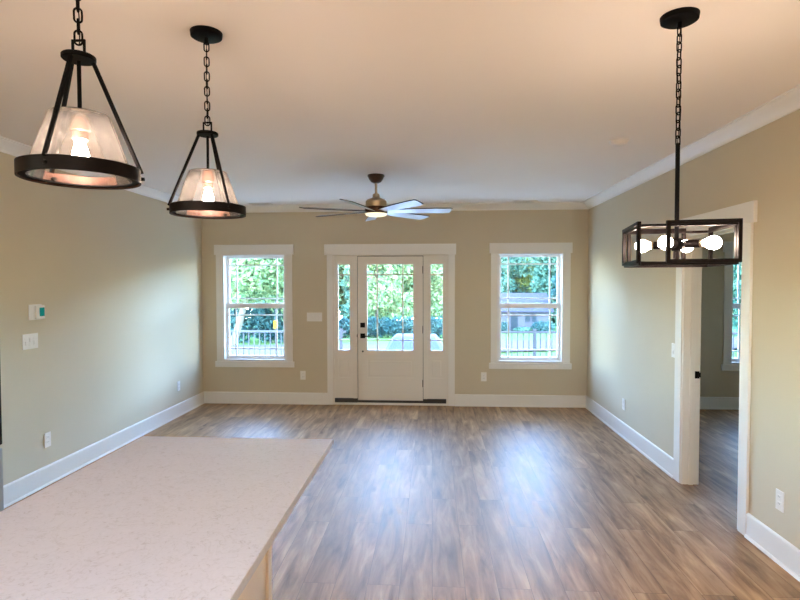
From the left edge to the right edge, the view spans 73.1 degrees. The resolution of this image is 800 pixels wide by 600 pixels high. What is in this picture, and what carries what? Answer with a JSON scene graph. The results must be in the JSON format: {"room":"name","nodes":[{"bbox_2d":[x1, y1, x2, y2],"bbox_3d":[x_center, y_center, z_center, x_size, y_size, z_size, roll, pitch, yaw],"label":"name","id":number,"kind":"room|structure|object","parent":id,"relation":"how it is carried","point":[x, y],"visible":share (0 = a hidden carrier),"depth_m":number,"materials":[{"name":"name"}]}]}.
{"room":"open-plan kitchen","nodes":[
{"label":"open-plan kitchen","id":0,"kind":"room"},
{"bbox_2d":[0,152,203,485],"bbox_3d":[-3.143,0.234,2.367,0.140,2.740,10.400,0,2,3],"label":"wall","id":1,"kind":"structure","parent":0,"point":[116,276],"depth_m":5.05,"materials":[{"name":"beige paint"}]},
{"bbox_2d":[22,333,37,349],"bbox_3d":[-2.950,0.330,4.313,0.012,0.122,0.167,0,2,3],"label":"light switch","id":2,"kind":"object","parent":1,"relation":"attached to","point":[29,341],"visible":1,"depth_m":4.30,"materials":[{"name":"white plastic"}]},
{"bbox_2d":[28,304,44,319],"bbox_3d":[-2.937,0.098,4.369,0.031,0.125,0.152,0,2,3],"label":"thermostat","id":3,"kind":"object","parent":1,"relation":"attached to","point":[35,311],"visible":1,"depth_m":4.35,"materials":[{"name":"white plastic"}]},
{"bbox_2d":[44,431,50,447],"bbox_3d":[-2.940,1.167,4.508,0.008,0.122,0.075,0,2,3],"label":"wall outlet","id":4,"kind":"object","parent":1,"relation":"attached to","point":[47,436],"visible":1,"depth_m":4.50,"materials":[{"name":"white plastic"}]},
{"bbox_2d":[0,136,178,202],"bbox_3d":[-3.024,-1.093,2.320,0.102,0.084,10.400,0,2,3],"label":"trim","id":5,"kind":"structure","parent":1,"relation":"attached to","point":[8,146],"depth_m":4.95,"materials":[{"name":"white paint"}]},
{"bbox_2d":[3,391,204,508],"bbox_3d":[-3.058,1.523,2.401,0.026,0.162,10.400,0,2,3],"label":"baseboard","id":6,"kind":"structure","parent":1,"relation":"attached to","point":[19,489],"depth_m":5.03,"materials":[{"name":"white paint"}]},
{"bbox_2d":[0,0,799,205],"bbox_3d":[1.621,-1.259,2.036,9.689,0.250,10.680,0,2,3],"label":"ceiling","id":7,"kind":"structure","parent":0,"point":[450,101],"depth_m":2.90,"materials":[{"name":"paint"}]},
{"bbox_2d":[14,0,144,189],"bbox_3d":[-0.910,-0.727,1.523,0.310,0.772,0.320,0,2,3],"label":"pendant light","id":8,"kind":"object","parent":7,"relation":"hanging from","point":[44,154],"visible":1,"depth_m":1.50,"materials":[{"name":"white glass"}]},
{"bbox_2d":[70,118,90,141],"bbox_3d":[-0.910,-0.494,1.535,0.053,0.076,0.053,0,2,3],"label":"socket","id":9,"kind":"object","parent":8,"relation":"attached to","point":[80,130],"depth_m":1.52,"materials":[{"name":"white metal"}]},
{"bbox_2d":[167,25,245,218],"bbox_3d":[-0.823,-0.751,2.313,0.310,0.772,0.319,0,2,3],"label":"pendant light","id":10,"kind":"object","parent":7,"relation":"hanging from","point":[185,206],"visible":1,"depth_m":2.28,"materials":[{"name":"black metal"}]},
{"bbox_2d":[201,170,214,188],"bbox_3d":[-0.823,-0.518,2.315,0.053,0.076,0.053,0,2,3],"label":"socket","id":11,"kind":"object","parent":10,"relation":"attached to","point":[208,179],"depth_m":2.30,"materials":[{"name":"white metal"}]},
{"bbox_2d":[248,203,272,204],"bbox_3d":[-1.861,-1.278,7.220,0.300,0.012,0.140,0,2,3],"label":"ceiling vent","id":12,"kind":"object","parent":7,"relation":"in","point":[248,203],"visible":1,"depth_m":7.19,"materials":[{"name":"white plastic"}]},
{"bbox_2d":[299,173,452,220],"bbox_3d":[-0.213,-1.026,5.336,1.456,0.408,1.462,0,2,3],"label":"ceiling fan","id":13,"kind":"object","parent":7,"relation":"hanging from","point":[375,207],"visible":1,"depth_m":5.25,"materials":[{"name":"brown metal"}]},
{"bbox_2d":[513,200,537,202],"bbox_3d":[1.629,-1.278,7.031,0.300,0.012,0.140,0,2,3],"label":"ceiling vent","id":14,"kind":"object","parent":7,"relation":"in","point":[533,201],"visible":1,"depth_m":6.99,"materials":[{"name":"white plastic"}]},
{"bbox_2d":[609,139,628,146],"bbox_3d":[1.643,-1.176,4.057,0.140,0.038,0.140,0,2,3],"label":"smoke detector","id":15,"kind":"object","parent":7,"relation":"attached to","point":[616,142],"visible":1,"depth_m":4.02,"materials":[{"name":"white plastic"}]},
{"bbox_2d":[622,7,742,267],"bbox_3d":[1.119,-0.637,2.175,0.358,1.000,0.358,0,2,13],"label":"chandelier","id":16,"kind":"object","parent":7,"relation":"hanging from","point":[679,18],"visible":1,"depth_m":2.14,"materials":[{"name":"black metal"}]},
{"bbox_2d":[4,403,799,599],"bbox_3d":[1.625,1.705,2.126,9.689,0.200,10.680,0,2,3],"label":"floor","id":17,"kind":"structure","parent":0,"point":[406,502],"depth_m":3.93,"materials":[{"name":"brown wood"}]},
{"bbox_2d":[0,370,3,511],"bbox_3d":[-2.636,0.705,2.651,0.778,1.780,0.920,0,2,3],"label":"refrigerator","id":18,"kind":"object","parent":17,"relation":"on","point":[1,453],"visible":0.67,"depth_m":3.08,"materials":[{"name":"silver metal"}]},
{"bbox_2d":[238,545,271,599],"bbox_3d":[-0.997,1.184,1.483,0.625,0.888,2.275,0,2,3],"label":"kitchen island","id":19,"kind":"object","parent":17,"relation":"on","point":[259,587],"visible":0.02,"depth_m":2.49,"materials":[{"name":"paint"}]},
{"bbox_2d":[0,436,332,599],"bbox_3d":[-0.867,0.724,1.464,0.946,0.031,2.360,0,2,3],"label":"island countertop","id":20,"kind":"structure","parent":19,"relation":"on","point":[154,517],"depth_m":1.72,"materials":[{"name":"stone"}]},
{"bbox_2d":[201,209,739,396],"bbox_3d":[1.938,0.076,7.339,9.689,2.740,0.140,0,2,3],"label":"wall","id":21,"kind":"structure","parent":0,"point":[472,232],"depth_m":7.34,"materials":[{"name":"beige paint"}]},
{"bbox_2d":[214,244,294,367],"bbox_3d":[-2.019,0.082,7.574,1.117,1.700,0.186,0,2,3],"label":"window","id":22,"kind":"structure","parent":21,"relation":"in","point":[224,253],"depth_m":7.52,"materials":[{"name":"white paint"}]},
{"bbox_2d":[229,308,283,354],"bbox_3d":[-2.018,0.447,7.597,0.773,0.664,0.014,0,2,3],"label":"grille","id":23,"kind":"object","parent":22,"relation":"attached to","point":[235,314],"depth_m":7.59,"materials":[{"name":"white plastic"}]},
{"bbox_2d":[230,258,283,302],"bbox_3d":[-2.017,-0.254,7.612,0.773,0.660,0.014,0,2,3],"label":"grille","id":24,"kind":"object","parent":22,"relation":"attached to","point":[236,265],"depth_m":7.60,"materials":[{"name":"white plastic"}]},
{"bbox_2d":[300,371,305,379],"bbox_3d":[-1.346,1.044,7.491,0.075,0.122,0.008,0,2,3],"label":"wall outlet","id":25,"kind":"object","parent":21,"relation":"attached to","point":[302,373],"visible":1,"depth_m":7.49,"materials":[{"name":"white plastic"}]},
{"bbox_2d":[307,313,321,320],"bbox_3d":[-1.179,0.234,7.455,0.196,0.097,0.011,0,2,3],"label":"light switch","id":26,"kind":"object","parent":21,"relation":"attached to","point":[310,316],"visible":1,"depth_m":7.45,"materials":[{"name":"white plastic"}]},
{"bbox_2d":[324,243,455,405],"bbox_3d":[-0.135,0.340,7.455,1.802,2.212,0.174,0,2,3],"label":"door","id":27,"kind":"structure","parent":21,"relation":"in","point":[419,376],"depth_m":7.42,"materials":[{"name":"white paint"}]},
{"bbox_2d":[367,265,412,349],"bbox_3d":[-0.134,0.102,7.433,0.640,1.184,0.014,0,2,3],"label":"grille","id":28,"kind":"object","parent":27,"relation":"attached to","point":[377,274],"depth_m":7.43,"materials":[{"name":"clear glass"}]},
{"bbox_2d":[204,391,586,407],"bbox_3d":[-0.123,1.367,7.419,5.285,0.162,0.026,0,2,3],"label":"baseboard","id":29,"kind":"structure","parent":21,"relation":"attached to","point":[473,400],"depth_m":7.36,"materials":[{"name":"white paint"}]},
{"bbox_2d":[205,202,587,212],"bbox_3d":[-0.130,-1.248,7.302,5.285,0.084,0.102,0,2,3],"label":"trim","id":30,"kind":"structure","parent":21,"relation":"attached to","point":[538,205],"depth_m":7.25,"materials":[{"name":"white paint"}]},
{"bbox_2d":[481,372,486,380],"bbox_3d":[1.139,1.045,7.342,0.075,0.122,0.008,0,2,3],"label":"wall outlet","id":31,"kind":"object","parent":21,"relation":"attached to","point":[483,374],"visible":1,"depth_m":7.34,"materials":[{"name":"white plastic"}]},
{"bbox_2d":[489,243,572,368],"bbox_3d":[1.760,0.080,7.347,1.100,1.700,0.186,0,2,3],"label":"window","id":32,"kind":"structure","parent":21,"relation":"in","point":[562,251],"depth_m":7.29,"materials":[{"name":"white paint"}]},
{"bbox_2d":[501,257,556,302],"bbox_3d":[1.762,-0.256,7.385,0.756,0.660,0.014,0,2,3],"label":"grille","id":33,"kind":"object","parent":32,"relation":"attached to","point":[507,263],"depth_m":7.38,"materials":[{"name":"white plastic"}]},
{"bbox_2d":[501,308,556,356],"bbox_3d":[1.761,0.445,7.370,0.756,0.664,0.014,0,2,3],"label":"grille","id":34,"kind":"object","parent":32,"relation":"attached to","point":[508,315],"depth_m":7.36,"materials":[{"name":"white plastic"}]},
{"bbox_2d":[700,397,738,409],"bbox_3d":[4.487,1.441,4.702,4.004,0.162,4.900,0,2,3],"label":"baseboard","id":35,"kind":"structure","parent":21,"relation":"attached to","point":[724,403],"depth_m":7.15,"materials":[{"name":"white paint"}]},
{"bbox_2d":[721,242,741,370],"bbox_3d":[4.802,0.081,7.165,1.100,1.700,0.186,0,2,3],"label":"window","id":36,"kind":"structure","parent":21,"relation":"in","point":[729,363],"depth_m":7.12,"materials":[{"name":"white paint"}]},
{"bbox_2d":[732,309,740,357],"bbox_3d":[4.804,0.445,7.188,0.756,0.664,0.014,0,2,3],"label":"grille","id":37,"kind":"object","parent":36,"relation":"attached to","point":[738,315],"depth_m":7.20,"materials":[{"name":"white plastic"}]},
{"bbox_2d":[733,262,741,302],"bbox_3d":[4.805,-0.256,7.203,0.756,0.660,0.014,0,2,3],"label":"grille","id":38,"kind":"object","parent":36,"relation":"attached to","point":[737,298],"depth_m":7.22,"materials":[{"name":"white plastic"}]},
{"bbox_2d":[587,109,799,549],"bbox_3d":[2.262,0.236,2.043,0.120,2.740,10.400,0,2,3],"label":"wall","id":39,"kind":"structure","parent":0,"point":[631,317],"depth_m":3.75,"materials":[{"name":"beige paint"}]},
{"bbox_2d":[622,398,624,410],"bbox_3d":[2.426,1.133,5.861,0.008,0.122,0.075,0,2,3],"label":"wall outlet","id":40,"kind":"object","parent":39,"relation":"attached to","point":[623,400],"visible":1,"depth_m":5.85,"materials":[{"name":"white plastic"}]},
{"bbox_2d":[671,343,674,357],"bbox_3d":[2.352,0.434,4.647,0.012,0.122,0.075,0,2,3],"label":"light switch","id":41,"kind":"object","parent":39,"relation":"attached to","point":[673,344],"visible":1,"depth_m":4.64,"materials":[{"name":"white plastic"}]},
{"bbox_2d":[583,84,799,208],"bbox_3d":[2.149,-1.092,2.009,0.102,0.084,10.400,0,2,3],"label":"trim","id":42,"kind":"structure","parent":39,"relation":"attached to","point":[788,102],"depth_m":3.86,"materials":[{"name":"white paint"}]},
{"bbox_2d":[585,396,799,581],"bbox_3d":[2.191,1.524,2.086,0.026,0.162,10.400,0,2,3],"label":"baseboard","id":43,"kind":"structure","parent":39,"relation":"attached to","point":[785,554],"depth_m":3.53,"materials":[{"name":"white paint"}]},
{"bbox_2d":[673,200,757,534],"bbox_3d":[2.379,0.445,4.052,0.164,2.200,1.151,0,2,3],"label":"door frame","id":44,"kind":"structure","parent":39,"relation":"in","point":[687,376],"depth_m":4.43,"materials":[{"name":"white paint"}]},
{"bbox_2d":[775,488,783,512],"bbox_3d":[2.268,1.198,3.226,0.008,0.122,0.075,0,2,3],"label":"wall outlet","id":45,"kind":"object","parent":39,"relation":"attached to","point":[779,504],"visible":1,"depth_m":3.22,"materials":[{"name":"white plastic"}]},
{"label":"outside","id":46,"kind":"structure","parent":0,"visible":0},
{"bbox_2d":[237,320,737,357],"bbox_3d":[14.021,3.876,66.795,200.000,10.988,200.000,0,2,3],"label":"lawn","id":47,"kind":"structure","parent":46,"point":[503,336],"depth_m":41.60,"materials":[{"name":"green plant"}]},
{"bbox_2d":[230,308,256,342],"bbox_3d":[-12.225,1.693,39.740,3.700,3.107,2.042,0,2,3],"label":"bush","id":48,"kind":"object","parent":47,"relation":"on","point":[247,319],"visible":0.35,"depth_m":39.33,"materials":[{"name":"green plant"}]},
{"bbox_2d":[230,258,283,344],"bbox_3d":[-10.027,-2.312,34.836,8.595,11.079,7.395,0,2,3],"label":"tree","id":49,"kind":"object","parent":47,"relation":"on","point":[248,276],"visible":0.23,"depth_m":33.91,"materials":[{"name":"green plant"}]},
{"bbox_2d":[248,292,280,321],"bbox_3d":[-22.007,-3.102,94.950,10.008,17.716,9.984,0,2,3],"label":"tree","id":50,"kind":"object","parent":47,"relation":"on","point":[260,292],"visible":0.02,"depth_m":91.41,"materials":[{"name":"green plant"}]},
{"bbox_2d":[248,308,282,342],"bbox_3d":[-9.391,1.696,39.574,3.612,3.212,2.008,0,2,3],"label":"bush","id":51,"kind":"object","parent":47,"relation":"on","point":[268,321],"visible":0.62,"depth_m":39.14,"materials":[{"name":"green plant"}]},
{"bbox_2d":[255,267,283,321],"bbox_3d":[-8.585,-3.099,40.346,7.646,12.861,6.936,1,2,24],"label":"tree","id":52,"kind":"object","parent":47,"relation":"on","point":[272,293],"visible":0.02,"depth_m":38.63,"materials":[{"name":"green plant"}]},
{"bbox_2d":[274,300,277,329],"bbox_3d":[-7.784,1.569,33.936,0.240,3.100,0.180,0,2,3],"label":"utility pole","id":53,"kind":"object","parent":47,"relation":"on","point":[275,300],"visible":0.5,"depth_m":33.85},
{"bbox_2d":[338,265,345,308],"bbox_3d":[-13.920,-4.622,94.858,9.595,18.480,9.550,0,2,3],"label":"tree","id":54,"kind":"object","parent":47,"relation":"on","point":[341,299],"visible":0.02,"depth_m":95.40,"materials":[{"name":"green plant"}]},
{"bbox_2d":[338,265,346,317],"bbox_3d":[-10.428,-4.677,106.112,9.679,22.299,9.319,0,2,3],"label":"tree","id":55,"kind":"object","parent":47,"relation":"on","point":[341,269],"visible":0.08,"depth_m":103.58,"materials":[{"name":"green plant"}]},
{"bbox_2d":[339,316,349,337],"bbox_3d":[-4.974,2.452,47.839,3.828,2.171,2.016,0,2,3],"label":"bush","id":56,"kind":"object","parent":47,"relation":"on","point":[344,323],"visible":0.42,"depth_m":47.35,"materials":[{"name":"green plant"}]},
{"bbox_2d":[339,265,384,319],"bbox_3d":[-6.324,-5.632,93.419,9.334,22.018,10.755,0,2,3],"label":"tree","id":57,"kind":"object","parent":47,"relation":"on","point":[345,307],"visible":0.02,"depth_m":91.69,"materials":[{"name":"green plant"}]},
{"bbox_2d":[343,265,412,321],"bbox_3d":[-2.015,-3.585,53.920,7.538,14.414,10.115,0,2,13],"label":"tree","id":58,"kind":"object","parent":47,"relation":"on","point":[387,301],"visible":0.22,"depth_m":52.20,"materials":[{"name":"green plant"}]},
{"bbox_2d":[368,316,389,337],"bbox_3d":[-2.304,2.457,48.630,3.643,2.175,1.991,0,2,3],"label":"bush","id":59,"kind":"object","parent":47,"relation":"on","point":[372,324],"visible":0.6,"depth_m":48.27,"materials":[{"name":"green plant"}]},
{"bbox_2d":[382,315,412,336],"bbox_3d":[0.221,2.385,47.552,3.638,2.171,1.948,0,2,3],"label":"bush","id":60,"kind":"object","parent":47,"relation":"on","point":[395,327],"visible":0.78,"depth_m":47.09,"materials":[{"name":"green plant"}]},
{"bbox_2d":[389,266,410,317],"bbox_3d":[1.450,-4.580,93.942,8.315,18.350,9.653,0,2,3],"label":"tree","id":61,"kind":"object","parent":47,"relation":"on","point":[410,266],"visible":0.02,"depth_m":92.07,"materials":[{"name":"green plant"}]},
{"bbox_2d":[397,264,442,319],"bbox_3d":[2.897,-4.155,57.476,8.815,15.761,7.880,0,2,-4],"label":"tree","id":62,"kind":"object","parent":47,"relation":"on","point":[436,289],"visible":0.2,"depth_m":55.97,"materials":[{"name":"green plant"}]},
{"bbox_2d":[431,316,442,337],"bbox_3d":[2.909,2.433,48.402,3.686,2.203,1.978,0,2,3],"label":"bush","id":63,"kind":"object","parent":47,"relation":"on","point":[436,325],"visible":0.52,"depth_m":47.88,"materials":[{"name":"green plant"}]},
{"bbox_2d":[501,321,507,330],"bbox_3d":[12.092,3.173,64.484,1.871,1.417,1.036,0,2,3],"label":"bush","id":64,"kind":"object","parent":47,"relation":"on","point":[504,326],"visible":0.42,"depth_m":64.17,"materials":[{"name":"green plant"}]},
{"bbox_2d":[501,257,532,292],"bbox_3d":[14.444,-4.190,80.242,10.466,17.045,10.148,0,2,14],"label":"tree","id":65,"kind":"object","parent":47,"relation":"on","point":[514,271],"visible":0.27,"depth_m":77.52,"materials":[{"name":"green plant"}]},
{"bbox_2d":[513,327,532,330],"bbox_3d":[14.799,3.541,64.917,2.453,0.706,1.307,0,2,3],"label":"bush","id":66,"kind":"object","parent":47,"relation":"on","point":[516,328],"visible":0.96,"depth_m":64.61,"materials":[{"name":"plant"}]},
{"bbox_2d":[513,257,540,292],"bbox_3d":[18.447,-3.517,82.584,9.339,15.874,7.743,0,2,3],"label":"tree","id":67,"kind":"object","parent":47,"relation":"on","point":[526,278],"visible":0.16,"depth_m":80.41,"materials":[{"name":"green plant"}]},
{"bbox_2d":[501,293,553,330],"bbox_3d":[12.518,1.606,70.124,12.800,5.050,8.400,0,2,3],"label":"house","id":68,"kind":"structure","parent":47,"relation":"on","point":[514,321],"depth_m":66.31,"materials":[{"name":"white"}]},
{"bbox_2d":[528,257,556,316],"bbox_3d":[21.121,-3.565,77.039,6.384,15.631,6.054,0,2,3],"label":"tree","id":69,"kind":"object","parent":47,"relation":"on","point":[540,284],"visible":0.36,"depth_m":75.60,"materials":[{"name":"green plant"}]},
{"bbox_2d":[531,320,555,330],"bbox_3d":[17.065,3.151,64.375,3.067,1.466,1.657,0,2,3],"label":"bush","id":70,"kind":"object","parent":47,"relation":"on","point":[540,326],"visible":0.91,"depth_m":64.02,"materials":[{"name":"green plant"}]},
{"bbox_2d":[550,274,555,286],"bbox_3d":[24.252,-4.359,71.274,7.392,17.018,7.777,-1,2,-34],"label":"tree","id":71,"kind":"object","parent":47,"relation":"on","point":[552,280],"visible":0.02,"depth_m":72.66,"materials":[{"name":"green plant"}]},
{"bbox_2d":[550,272,556,308],"bbox_3d":[20.262,-1.808,65.773,3.980,11.834,3.586,-1,2,-18],"label":"tree","id":72,"kind":"object","parent":47,"relation":"on","point":[553,293],"visible":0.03,"depth_m":65.86,"materials":[{"name":"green plant"}]},
{"bbox_2d":[551,301,556,323],"bbox_3d":[25.128,-4.731,92.284,11.729,18.678,9.933,0,2,3],"label":"tree","id":73,"kind":"object","parent":47,"relation":"on","point":[553,318],"visible":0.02,"depth_m":89.47,"materials":[{"name":"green plant"}]},
{"bbox_2d":[732,262,741,342],"bbox_3d":[17.227,-2.981,23.857,7.418,11.843,5.973,0,2,9],"label":"tree","id":74,"kind":"object","parent":47,"relation":"on","point":[735,267],"visible":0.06,"depth_m":23.69,"materials":[{"name":"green plant"}]},
{"bbox_2d":[733,276,740,318],"bbox_3d":[21.066,-3.652,30.360,8.136,13.491,6.482,0,2,13],"label":"tree","id":75,"kind":"object","parent":47,"relation":"on","point":[734,296],"visible":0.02,"depth_m":29.39,"materials":[{"name":"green plant"}]},
{"bbox_3d":[1.519,2.014,8.636,12.400,1.090,2.279,0,2,3],"label":"porch deck","id":76,"kind":"object","parent":47,"relation":"on","visible":0},
{"bbox_2d":[230,329,345,354],"bbox_3d":[-2.744,0.977,9.882,3.540,0.920,0.056,0,2,3],"label":"porch railing","id":77,"kind":"object","parent":76,"relation":"on","point":[341,331],"visible":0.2,"depth_m":9.85,"materials":[{"name":"white wood"}]},
{"bbox_2d":[501,329,737,357],"bbox_3d":[4.453,0.979,9.451,6.440,0.920,0.056,0,2,3],"label":"porch railing","id":78,"kind":"object","parent":76,"relation":"on","point":[534,332],"visible":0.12,"depth_m":9.55,"materials":[{"name":"white wood"}]},
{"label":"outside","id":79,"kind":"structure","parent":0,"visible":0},
{"bbox_2d":[230,338,737,354],"bbox_3d":[2.710,3.141,36.003,124.067,1.805,15.681,0,2,-7],"label":"street","id":80,"kind":"structure","parent":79,"point":[381,346],"depth_m":33.82,"materials":[{"name":"grey asphalt"}]},
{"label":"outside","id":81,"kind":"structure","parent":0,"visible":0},
{"bbox_3d":[1.149,2.645,21.677,5.500,1.072,19.500,0,2,3],"label":"driveway","id":82,"kind":"object","parent":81,"visible":0},
{"bbox_2d":[386,334,442,349],"bbox_3d":[0.435,1.755,15.619,2.040,1.460,4.420,0,2,3],"label":"car","id":83,"kind":"object","parent":82,"relation":"on","point":[393,345],"visible":0.07,"depth_m":15.07,"materials":[{"name":"silver metal"}]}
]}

